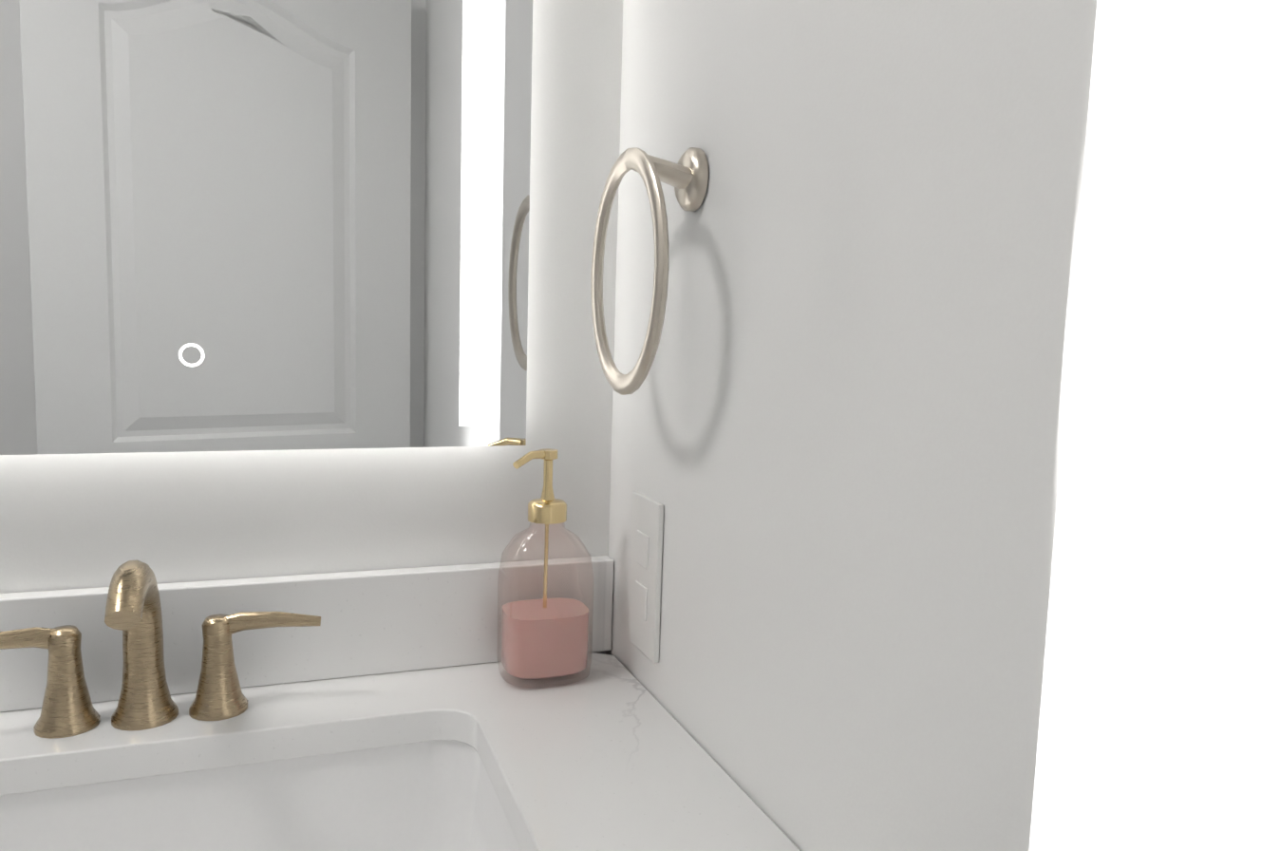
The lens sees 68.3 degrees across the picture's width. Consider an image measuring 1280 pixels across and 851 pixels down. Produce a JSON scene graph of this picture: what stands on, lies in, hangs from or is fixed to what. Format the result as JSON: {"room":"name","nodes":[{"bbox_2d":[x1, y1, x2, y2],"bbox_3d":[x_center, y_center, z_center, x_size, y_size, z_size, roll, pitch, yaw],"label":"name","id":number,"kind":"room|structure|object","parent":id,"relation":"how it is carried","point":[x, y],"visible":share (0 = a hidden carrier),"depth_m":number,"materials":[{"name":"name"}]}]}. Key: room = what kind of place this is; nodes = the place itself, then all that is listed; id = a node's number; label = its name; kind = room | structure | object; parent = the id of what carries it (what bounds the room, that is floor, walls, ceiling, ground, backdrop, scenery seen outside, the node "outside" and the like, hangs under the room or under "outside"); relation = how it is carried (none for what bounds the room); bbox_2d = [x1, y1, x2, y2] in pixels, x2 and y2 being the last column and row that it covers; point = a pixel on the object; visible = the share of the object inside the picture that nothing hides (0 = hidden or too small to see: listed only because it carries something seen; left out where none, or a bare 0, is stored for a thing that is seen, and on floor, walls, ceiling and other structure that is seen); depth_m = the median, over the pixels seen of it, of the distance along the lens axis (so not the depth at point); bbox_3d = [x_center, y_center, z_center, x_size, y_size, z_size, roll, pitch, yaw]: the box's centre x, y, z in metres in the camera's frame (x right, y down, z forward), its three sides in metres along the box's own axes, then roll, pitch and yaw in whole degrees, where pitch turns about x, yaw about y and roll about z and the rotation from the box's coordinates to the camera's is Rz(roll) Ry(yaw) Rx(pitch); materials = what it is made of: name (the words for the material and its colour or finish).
{"room":"bathroom","nodes":[
{"label":"bathroom","id":0,"kind":"room"},
{"bbox_2d":[0,0,623,654],"bbox_3d":[-1.217,-0.033,0.613,2.735,2.460,0.120,-1,7,-21],"label":"wall","id":1,"kind":"structure","parent":0,"point":[80,520],"depth_m":0.94,"materials":[{"name":"white paint"}]},
{"bbox_2d":[0,0,532,454],"bbox_3d":[-0.387,-0.382,0.800,0.599,0.812,0.030,-1,7,-21],"label":"led mirror","id":2,"kind":"object","parent":1,"relation":"attached to","point":[258,224],"visible":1,"depth_m":0.83,"materials":[{"name":"silver glass"}]},
{"bbox_2d":[0,555,614,752],"bbox_3d":[-0.413,0.195,0.867,0.814,0.100,0.020,-1,7,-21],"label":"backsplash","id":3,"kind":"structure","parent":1,"relation":"attached to","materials":[{"name":"stone"}]},
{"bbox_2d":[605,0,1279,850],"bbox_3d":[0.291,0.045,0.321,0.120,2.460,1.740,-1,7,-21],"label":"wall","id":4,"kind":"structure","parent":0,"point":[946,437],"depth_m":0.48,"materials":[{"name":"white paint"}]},
{"bbox_2d":[628,490,663,662],"bbox_3d":[0.004,0.143,0.902,0.008,0.150,0.070,-1,7,-21],"label":"electrical outlet plate","id":5,"kind":"object","parent":4,"relation":"attached to","point":[646,570],"visible":1,"depth_m":0.89,"materials":[{"name":"white plastic"}]},
{"bbox_2d":[591,147,708,395],"bbox_3d":[0.014,-0.129,0.787,0.064,0.206,0.173,-1,7,-21],"label":"towel ring","id":6,"kind":"object","parent":4,"relation":"attached to","point":[687,176],"visible":1,"depth_m":0.77,"materials":[{"name":"silver metal"}]},
{"bbox_3d":[-0.999,1.322,-0.010,2.795,0.080,1.740,-1,7,-21],"label":"floor","id":7,"kind":"structure","parent":0,"visible":0},
{"bbox_2d":[0,555,800,850],"bbox_3d":[-0.331,0.673,0.664,0.814,1.100,0.565,-1,7,-21],"label":"bathroom vanity","id":8,"kind":"object","parent":7,"relation":"on","point":[387,709],"visible":1,"depth_m":0.81,"materials":[{"name":"white stone"}]},
{"bbox_2d":[0,648,800,850],"bbox_3d":[-0.323,0.289,0.630,0.814,0.030,0.545,-1,7,-21],"label":"countertop","id":9,"kind":"structure","parent":8,"relation":"on","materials":[{"name":"stone"}]},
{"bbox_2d":[0,559,321,738],"bbox_3d":[-0.409,0.181,0.764,0.287,0.150,0.133,-1,7,-21],"label":"faucet","id":10,"kind":"object","parent":9,"relation":"on","point":[145,708],"depth_m":0.79,"materials":[{"name":"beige metal"}]},
{"bbox_2d":[0,738,560,850],"bbox_3d":[-0.321,0.378,0.638,0.478,0.148,0.324,-1,7,-21],"label":"sink","id":11,"kind":"object","parent":9,"relation":"in","point":[350,794],"depth_m":0.80,"materials":[{"name":"white ceramic"}]},
{"bbox_2d":[496,448,593,687],"bbox_3d":[-0.091,0.135,0.919,0.090,0.226,0.072,-1,7,-21],"label":"soap dispenser","id":12,"kind":"object","parent":9,"relation":"on","point":[544,637],"visible":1,"depth_m":0.90,"materials":[{"name":"clear glass"}]}
]}

